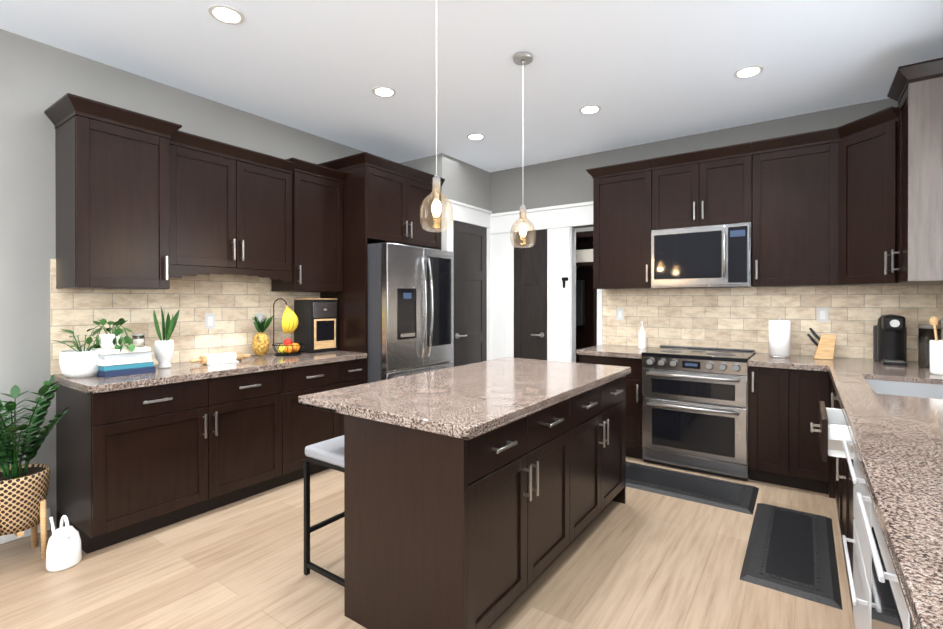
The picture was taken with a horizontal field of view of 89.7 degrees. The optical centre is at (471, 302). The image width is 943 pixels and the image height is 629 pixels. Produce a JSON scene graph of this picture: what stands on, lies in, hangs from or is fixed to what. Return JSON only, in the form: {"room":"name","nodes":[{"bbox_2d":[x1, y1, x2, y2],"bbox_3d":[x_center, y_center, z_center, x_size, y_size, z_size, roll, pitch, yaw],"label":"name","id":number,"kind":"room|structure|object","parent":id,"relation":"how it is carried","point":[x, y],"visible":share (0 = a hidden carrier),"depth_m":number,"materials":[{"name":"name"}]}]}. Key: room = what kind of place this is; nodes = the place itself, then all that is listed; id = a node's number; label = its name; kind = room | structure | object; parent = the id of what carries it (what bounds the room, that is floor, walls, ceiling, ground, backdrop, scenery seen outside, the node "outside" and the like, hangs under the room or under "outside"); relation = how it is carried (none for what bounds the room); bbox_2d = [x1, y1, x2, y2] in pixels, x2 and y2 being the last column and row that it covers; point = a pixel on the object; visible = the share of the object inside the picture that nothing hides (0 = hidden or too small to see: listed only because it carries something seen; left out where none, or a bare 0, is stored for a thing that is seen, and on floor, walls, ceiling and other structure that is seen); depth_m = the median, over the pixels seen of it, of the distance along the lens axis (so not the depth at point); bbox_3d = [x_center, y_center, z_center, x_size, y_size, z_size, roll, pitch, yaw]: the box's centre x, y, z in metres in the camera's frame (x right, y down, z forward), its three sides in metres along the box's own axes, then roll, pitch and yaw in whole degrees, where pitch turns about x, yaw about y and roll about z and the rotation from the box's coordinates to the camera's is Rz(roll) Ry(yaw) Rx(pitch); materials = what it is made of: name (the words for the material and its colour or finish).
{"room":"kitchen","nodes":[
{"label":"kitchen","id":0,"kind":"room"},
{"bbox_2d":[0,29,362,528],"bbox_3d":[-2.430,-0.091,3.026,0.150,2.860,5.426,0,0,35],"label":"wall","id":1,"kind":"structure","parent":0,"point":[37,79],"depth_m":2.77,"materials":[{"name":"paint"}]},
{"bbox_2d":[0,507,49,544],"bbox_3d":[-1.768,1.273,3.111,0.840,0.130,6.320,0,0,35],"label":"baseboard","id":2,"kind":"structure","parent":1,"relation":"attached to","point":[8,538],"depth_m":2.70,"materials":[{"name":"white"}]},
{"bbox_2d":[52,105,183,289],"bbox_3d":[-2.173,-0.571,2.934,0.370,0.970,0.534,0,0,35],"label":"upper cabinet","id":3,"kind":"object","parent":1,"relation":"attached to","point":[145,202],"depth_m":2.78,"materials":[{"name":"brown wood"}]},
{"bbox_2d":[50,259,319,374],"bbox_3d":[-1.942,0.081,3.580,0.009,0.688,1.902,0,0,35],"label":"wall tile","id":4,"kind":"structure","parent":1,"relation":"attached to","point":[235,304],"depth_m":3.41,"materials":[{"name":"beige tile"}]},
{"bbox_2d":[205,313,214,328],"bbox_3d":[-1.956,0.137,3.546,0.007,0.116,0.074,0,0,35],"label":"electrical outlet","id":5,"kind":"object","parent":4,"relation":"attached to","point":[209,320],"visible":1,"depth_m":3.54,"materials":[{"name":"white plastic"}]},
{"bbox_2d":[256,313,264,322],"bbox_3d":[-1.726,0.146,3.872,0.007,0.116,0.074,0,0,35],"label":"electrical outlet","id":6,"kind":"object","parent":4,"relation":"attached to","point":[259,316],"visible":0.46,"depth_m":3.87,"materials":[{"name":"white plastic"}]},
{"bbox_2d":[184,141,283,272],"bbox_3d":[-1.816,-0.645,3.493,0.310,0.795,0.910,0,0,35],"label":"upper cabinet","id":7,"kind":"object","parent":1,"relation":"attached to","point":[234,206],"depth_m":3.37,"materials":[{"name":"brown wood"}]},
{"bbox_2d":[260,165,343,291],"bbox_3d":[-1.420,-0.582,4.036,0.330,0.975,0.551,0,0,35],"label":"upper cabinet","id":8,"kind":"object","parent":1,"relation":"attached to","point":[313,202],"depth_m":3.91,"materials":[{"name":"brown wood"}]},
{"bbox_2d":[0,456,854,628],"bbox_3d":[0.654,1.380,2.554,6.600,0.080,8.200,0,0,35],"label":"floor","id":9,"kind":"structure","parent":0,"point":[640,559],"depth_m":2.32,"materials":[{"name":"brown wood"}]},
{"bbox_2d":[0,374,67,558],"bbox_3d":[-2.360,0.867,2.411,0.657,0.948,0.477,0,0,35],"label":"potted plant","id":10,"kind":"object","parent":9,"relation":"on","point":[23,491],"visible":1,"depth_m":2.44,"materials":[{"name":"plant"}]},
{"bbox_2d":[46,515,81,571],"bbox_3d":[-2.106,1.212,2.437,0.206,0.258,0.140,0,0,35],"label":"watering can","id":11,"kind":"object","parent":9,"relation":"on","point":[63,551],"visible":1,"depth_m":2.38,"materials":[{"name":"white ceramic"}]},
{"bbox_2d":[56,377,219,553],"bbox_3d":[-2.043,0.899,2.917,0.608,0.880,0.648,0,0,35],"label":"base cabinet","id":12,"kind":"object","parent":9,"relation":"on","point":[133,463],"depth_m":2.69,"materials":[{"name":"black wood"}]},
{"bbox_2d":[220,368,291,506],"bbox_3d":[-1.743,0.898,3.342,0.608,0.880,0.629,0,0,35],"label":"base cabinet","id":13,"kind":"object","parent":9,"relation":"on","point":[256,408],"depth_m":3.22,"materials":[{"name":"black wood"}]},
{"bbox_2d":[292,361,347,481],"bbox_3d":[-1.449,0.896,3.759,0.608,0.880,0.627,0,0,35],"label":"base cabinet","id":14,"kind":"object","parent":9,"relation":"on","point":[310,426],"depth_m":3.60,"materials":[{"name":"black wood"}]},
{"bbox_2d":[51,350,366,393],"bbox_3d":[-1.684,0.447,3.398,0.638,0.042,1.902,0,0,35],"label":"countertop","id":15,"kind":"structure","parent":14,"relation":"on","point":[181,372],"depth_m":3.02,"materials":[{"name":"stone"}]},
{"bbox_2d":[50,308,178,377],"label":"potted plants","id":16,"kind":"object","parent":15,"relation":"on","point":[113,359],"depth_m":2.80,"materials":[{"name":"white ceramic"}]},
{"bbox_2d":[50,329,110,377],"bbox_3d":[-2.277,0.293,2.781,0.271,0.272,0.285,0,0,35],"label":"planter","id":17,"kind":"object","parent":16,"relation":"on","point":[75,363],"depth_m":2.72,"materials":[{"name":"white ceramic"}]},
{"bbox_2d":[132,333,145,347],"bbox_3d":[-2.055,0.230,2.924,0.066,0.082,0.066,0,0,35],"label":"candle jar","id":18,"kind":"object","parent":16,"relation":"on","point":[138,339],"depth_m":2.90,"materials":[{"name":"white glass"}]},
{"bbox_2d":[190,352,250,364],"label":"rolling pin","id":19,"kind":"object","parent":15,"relation":"on","point":[231,357],"depth_m":3.33,"materials":[{"name":"white"}]},
{"bbox_2d":[252,298,337,355],"label":"decorations","id":20,"kind":"object","parent":15,"relation":"on","point":[311,324],"depth_m":3.99,"materials":[{"name":"yellow"}]},
{"bbox_2d":[304,435,343,586],"bbox_3d":[-0.566,1.023,2.385,0.380,0.635,0.380,0,0,35],"label":"stool","id":21,"kind":"object","parent":9,"relation":"on","point":[329,453],"visible":0.25,"depth_m":2.33,"materials":[{"name":"metal"}]},
{"bbox_2d":[348,358,364,386],"bbox_3d":[-1.242,0.895,4.053,0.608,0.880,0.327,0,0,35],"label":"base cabinet","id":22,"kind":"object","parent":9,"relation":"on","point":[356,368],"depth_m":3.93,"materials":[{"name":"black wood"}]},
{"bbox_2d":[318,152,444,382],"bbox_3d":[-0.847,0.038,4.567,0.658,2.590,1.070,0,0,35],"label":"cabinet","id":23,"kind":"object","parent":9,"relation":"on","point":[383,198],"visible":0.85,"depth_m":4.15,"materials":[{"name":"brown wood"}]},
{"bbox_2d":[367,242,453,382],"bbox_3d":[-0.736,0.416,4.500,0.892,1.835,0.915,0,0,35],"label":"refrigerator","id":24,"kind":"object","parent":9,"relation":"on","point":[410,310],"visible":0.56,"depth_m":4.12,"materials":[{"name":"grey metal"}]},
{"bbox_2d":[344,375,625,628],"bbox_3d":[0.258,0.900,2.587,0.669,0.880,1.836,0,0,35],"label":"kitchen island","id":25,"kind":"object","parent":9,"relation":"on","point":[483,531],"visible":0.92,"depth_m":1.91,"materials":[{"name":"black wood"}]},
{"bbox_2d":[298,357,630,439],"bbox_3d":[0.130,0.450,2.669,0.968,0.042,1.860,0,0,35],"label":"island countertop","id":26,"kind":"structure","parent":25,"relation":"on","point":[469,401],"depth_m":2.22,"materials":[{"name":"stone"}]},
{"bbox_2d":[576,231,596,362],"bbox_3d":[1.472,0.271,5.368,1.190,2.120,0.450,0,0,35],"label":"doorway","id":27,"kind":"object","parent":9,"relation":"on","point":[586,314],"visible":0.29,"depth_m":5.65,"materials":[{"name":"black"}]},
{"bbox_2d":[580,355,642,458],"bbox_3d":[1.369,0.894,4.356,0.551,0.880,0.664,0,0,35],"label":"base cabinet","id":28,"kind":"object","parent":9,"relation":"on","point":[634,447],"visible":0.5,"depth_m":4.01,"materials":[{"name":"black wood"}]},
{"bbox_2d":[576,344,656,358],"bbox_3d":[1.363,0.444,4.362,0.572,0.042,0.658,0,0,35],"label":"countertop","id":29,"kind":"structure","parent":28,"relation":"on","point":[621,351],"depth_m":4.20,"materials":[{"name":"stone"}]},
{"bbox_2d":[638,321,645,348],"bbox_3d":[1.564,0.295,4.345,0.066,0.256,0.084,0,0,35],"label":"soap dispenser","id":30,"kind":"object","parent":29,"relation":"on","point":[642,339],"visible":1,"depth_m":4.33,"materials":[{"name":"white ceramic"}]},
{"bbox_2d":[626,461,758,514],"bbox_3d":[1.521,1.325,3.484,0.985,0.024,0.520,0,0,35],"label":"area rug","id":31,"kind":"object","parent":9,"relation":"on","point":[734,496],"visible":0.94,"depth_m":3.38,"materials":[{"name":"rubber"}]},
{"bbox_2d":[642,345,754,481],"bbox_3d":[1.891,0.866,3.951,0.762,0.940,0.687,0,0,35],"label":"range","id":32,"kind":"object","parent":9,"relation":"on","point":[695,408],"visible":0.98,"depth_m":3.71,"materials":[{"name":"silver metal"}]},
{"bbox_2d":[739,503,842,609],"bbox_3d":[1.764,1.328,2.615,0.395,0.024,1.060,0,0,35],"label":"area rug","id":33,"kind":"object","parent":9,"relation":"on","point":[791,552],"visible":1,"depth_m":2.47,"materials":[{"name":"rubber"}]},
{"bbox_2d":[748,366,834,498],"bbox_3d":[2.696,0.897,3.420,1.159,0.880,0.664,0,0,35],"label":"base cabinet","id":34,"kind":"object","parent":9,"relation":"on","point":[784,449],"visible":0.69,"depth_m":3.38,"materials":[{"name":"black wood"}]},
{"bbox_2d":[842,413,853,610],"bbox_3d":[1.922,0.902,1.889,0.658,0.880,0.499,0,0,35],"label":"base cabinet","id":35,"kind":"object","parent":9,"relation":"on","point":[847,483],"depth_m":2.16,"materials":[{"name":"black"}]},
{"bbox_2d":[748,353,942,628],"bbox_3d":[1.628,0.537,1.906,1.160,0.212,4.368,0,0,35],"label":"countertop","id":36,"kind":"structure","parent":35,"relation":"on","point":[893,416],"depth_m":1.37,"materials":[{"name":"stone"}]},
{"bbox_2d":[768,317,790,357],"bbox_3d":[2.413,0.270,3.708,0.150,0.310,0.150,0,0,35],"label":"paper towel","id":37,"kind":"object","parent":36,"relation":"on","point":[779,338],"visible":1,"depth_m":3.65,"materials":[{"name":"white paper"}]},
{"bbox_2d":[807,328,836,359],"bbox_3d":[2.663,0.309,3.605,0.181,0.234,0.100,0,0,35],"label":"knife block","id":38,"kind":"object","parent":36,"relation":"on","point":[825,345],"visible":1,"depth_m":3.56,"materials":[{"name":"brown wood"}]},
{"bbox_2d":[873,314,906,365],"bbox_3d":[2.970,0.254,3.346,0.180,0.345,0.290,0,0,35],"label":"coffee maker","id":39,"kind":"object","parent":36,"relation":"on","point":[889,339],"visible":1,"depth_m":3.32,"materials":[{"name":"black plastic"}]},
{"bbox_2d":[918,324,941,368],"bbox_3d":[2.999,0.285,3.099,0.114,0.285,0.114,0,0,35],"label":"glass canister","id":40,"kind":"object","parent":36,"relation":"on","point":[926,335],"visible":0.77,"depth_m":3.08,"materials":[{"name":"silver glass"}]},
{"bbox_2d":[929,317,942,374],"bbox_3d":[2.825,0.240,2.830,0.138,0.377,0.130,0,0,35],"label":"utensil crock","id":41,"kind":"object","parent":36,"relation":"on","point":[936,356],"visible":1,"depth_m":2.83,"materials":[{"name":"white ceramic"}]},
{"bbox_2d":[842,440,870,628],"bbox_3d":[1.589,0.905,1.447,0.694,0.878,0.602,0,0,35],"label":"dishwasher","id":42,"kind":"object","parent":9,"relation":"on","point":[860,583],"visible":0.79,"depth_m":1.59,"materials":[{"name":"grey"}]},
{"bbox_2d":[857,492,909,628],"bbox_3d":[1.233,0.907,0.942,0.694,0.878,0.616,0,0,35],"label":"dishwasher","id":43,"kind":"object","parent":9,"relation":"on","point":[889,609],"visible":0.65,"depth_m":1.10,"materials":[{"name":"grey metal"}]},
{"bbox_2d":[910,617,913,628],"bbox_3d":[0.808,0.908,0.339,0.694,0.880,0.840,0,0,35],"label":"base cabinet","id":44,"kind":"object","parent":9,"relation":"on","point":[911,625],"depth_m":0.84,"materials":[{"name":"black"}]},
{"bbox_2d":[399,153,489,250],"bbox_3d":[-0.321,-0.100,5.479,0.770,2.860,1.014,0,0,35],"label":"wall","id":45,"kind":"structure","parent":0,"point":[466,183],"depth_m":5.05,"materials":[{"name":"paint"}]},
{"bbox_2d":[453,220,486,366],"bbox_3d":[0.012,0.227,5.217,0.071,2.188,0.636,0,0,35],"label":"pantry door","id":46,"kind":"structure","parent":45,"relation":"in","point":[470,289],"depth_m":5.22,"materials":[{"name":"black wood"}]},
{"bbox_2d":[0,0,942,171],"bbox_3d":[0.654,-1.570,2.544,6.600,0.100,8.200,0,0,35],"label":"ceiling","id":47,"kind":"structure","parent":0,"point":[639,72],"depth_m":2.98,"materials":[{"name":"white paint"}]},
{"bbox_2d":[208,4,244,24],"bbox_3d":[-1.289,-1.515,2.495,0.169,0.007,0.169,0,0,29],"label":"recessed light","id":48,"kind":"object","parent":47,"relation":"in","point":[226,14],"depth_m":2.48,"materials":[{"name":"white plastic"}]},
{"bbox_2d":[372,86,395,96],"bbox_3d":[-0.631,-1.518,3.413,0.169,0.007,0.169,0,0,29],"label":"recessed light","id":49,"kind":"object","parent":47,"relation":"in","point":[382,91],"depth_m":3.40,"materials":[{"name":"white plastic"}]},
{"bbox_2d":[420,0,452,231],"bbox_3d":[-0.166,-0.930,2.243,0.159,1.177,0.159,0,0,35],"label":"pendant light","id":50,"kind":"object","parent":47,"relation":"hanging from","point":[436,204],"visible":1,"depth_m":2.24,"materials":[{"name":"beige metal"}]},
{"bbox_2d":[467,133,484,139],"bbox_3d":[0.041,-1.521,4.346,0.169,0.007,0.169,0,0,29],"label":"recessed light","id":51,"kind":"object","parent":47,"relation":"in","point":[475,136],"depth_m":4.33,"materials":[{"name":"white plastic"}]},
{"bbox_2d":[510,52,535,247],"bbox_3d":[0.318,-0.933,2.929,0.159,1.177,0.159,0,0,35],"label":"pendant light","id":52,"kind":"object","parent":47,"relation":"hanging from","point":[522,58],"visible":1,"depth_m":2.92,"materials":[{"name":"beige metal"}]},
{"bbox_2d":[579,105,600,113],"bbox_3d":[0.933,-1.519,3.730,0.169,0.007,0.169,0,0,29],"label":"recessed light","id":53,"kind":"object","parent":47,"relation":"in","point":[589,109],"depth_m":3.72,"materials":[{"name":"white plastic"}]},
{"bbox_2d":[734,65,763,77],"bbox_3d":[1.821,-1.517,3.116,0.169,0.007,0.169,0,0,29],"label":"recessed light","id":54,"kind":"object","parent":47,"relation":"in","point":[748,71],"depth_m":3.10,"materials":[{"name":"white plastic"}]},
{"bbox_2d":[576,227,592,231],"bbox_3d":[2.194,-0.102,6.296,1.900,2.860,0.100,0,0,35],"label":"wall","id":55,"kind":"structure","parent":0,"point":[584,229],"depth_m":6.65,"materials":[{"name":"grey paint"}]},
{"bbox_2d":[490,98,898,358],"bbox_3d":[1.886,-0.096,4.470,4.000,2.860,0.120,0,0,35],"label":"wall","id":56,"kind":"structure","parent":0,"point":[557,182],"depth_m":4.75,"materials":[{"name":"paint"}]},
{"bbox_2d":[445,199,602,362],"bbox_3d":[0.569,0.132,4.876,1.380,2.400,0.975,0,0,35],"label":"door frame","id":57,"kind":"structure","parent":56,"relation":"attached to","point":[559,223],"depth_m":5.11,"materials":[{"name":"white wood"}]},
{"bbox_2d":[514,229,546,359],"bbox_3d":[0.636,0.262,5.232,0.416,2.118,0.071,0,0,35],"label":"closet door","id":58,"kind":"structure","parent":56,"relation":"in","point":[530,302],"depth_m":5.25,"materials":[{"name":"black wood"}]},
{"bbox_2d":[562,277,567,295],"bbox_3d":[0.984,-0.168,4.996,0.070,0.200,0.022,0,0,35],"label":"switch","id":59,"kind":"object","parent":56,"relation":"attached to","point":[564,279],"visible":1,"depth_m":4.99,"materials":[{"name":"black plastic"}]},
{"bbox_2d":[593,165,659,289],"bbox_3d":[1.495,-0.661,4.463,0.597,1.059,0.335,0,0,35],"label":"upper cabinet","id":60,"kind":"object","parent":56,"relation":"attached to","point":[624,202],"depth_m":4.34,"materials":[{"name":"brown wood"}]},
{"bbox_2d":[648,209,751,288],"bbox_3d":[1.972,-0.415,4.062,0.754,0.566,0.441,0,0,35],"label":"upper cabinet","id":61,"kind":"object","parent":56,"relation":"attached to","point":[709,250],"depth_m":3.91,"materials":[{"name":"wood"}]},
{"bbox_2d":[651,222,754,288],"bbox_3d":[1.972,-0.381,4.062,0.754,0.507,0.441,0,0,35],"label":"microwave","id":62,"kind":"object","parent":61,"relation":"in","point":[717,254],"depth_m":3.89,"materials":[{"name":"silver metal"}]},
{"bbox_2d":[660,153,739,216],"bbox_3d":[2.003,-0.915,4.104,0.764,0.549,0.335,0,0,35],"label":"upper cabinet","id":63,"kind":"object","parent":56,"relation":"attached to","point":[705,184],"depth_m":3.96,"materials":[{"name":"brown wood"}]},
{"bbox_2d":[602,285,942,360],"bbox_3d":[2.339,0.129,4.072,2.500,0.588,0.009,0,0,35],"label":"wall tile","id":64,"kind":"structure","parent":56,"relation":"attached to","point":[738,318],"depth_m":3.99,"materials":[{"name":"beige tile"}]},
{"bbox_2d":[616,308,623,319],"bbox_3d":[1.468,0.113,4.676,0.074,0.116,0.007,0,0,35],"label":"electrical outlet","id":65,"kind":"object","parent":64,"relation":"attached to","point":[619,313],"visible":1,"depth_m":4.67,"materials":[{"name":"white plastic"}]},
{"bbox_2d":[817,308,827,321],"bbox_3d":[2.780,0.096,3.751,0.074,0.116,0.007,0,0,35],"label":"electrical outlet","id":66,"kind":"object","parent":64,"relation":"attached to","point":[822,314],"visible":1,"depth_m":3.75,"materials":[{"name":"white plastic"}]},
{"bbox_2d":[740,137,851,286],"bbox_3d":[2.518,-0.659,3.707,0.654,1.059,0.391,0,0,35],"label":"upper cabinet","id":67,"kind":"object","parent":56,"relation":"attached to","point":[785,187],"depth_m":3.62,"materials":[{"name":"brown wood"}]},
{"bbox_2d":[828,117,889,285],"bbox_3d":[2.906,-0.657,3.290,0.671,1.059,0.625,0,0,35],"label":"upper cabinet","id":68,"kind":"object","parent":56,"relation":"attached to","point":[855,149],"depth_m":3.30,"materials":[{"name":"brown wood"}]},
{"bbox_2d":[884,69,942,284],"bbox_3d":[2.758,-0.708,2.831,0.384,1.164,0.401,0,0,35],"label":"upper cabinet","id":69,"kind":"object","parent":56,"relation":"attached to","point":[913,130],"depth_m":2.73,"materials":[{"name":"brown wood"}]}
]}

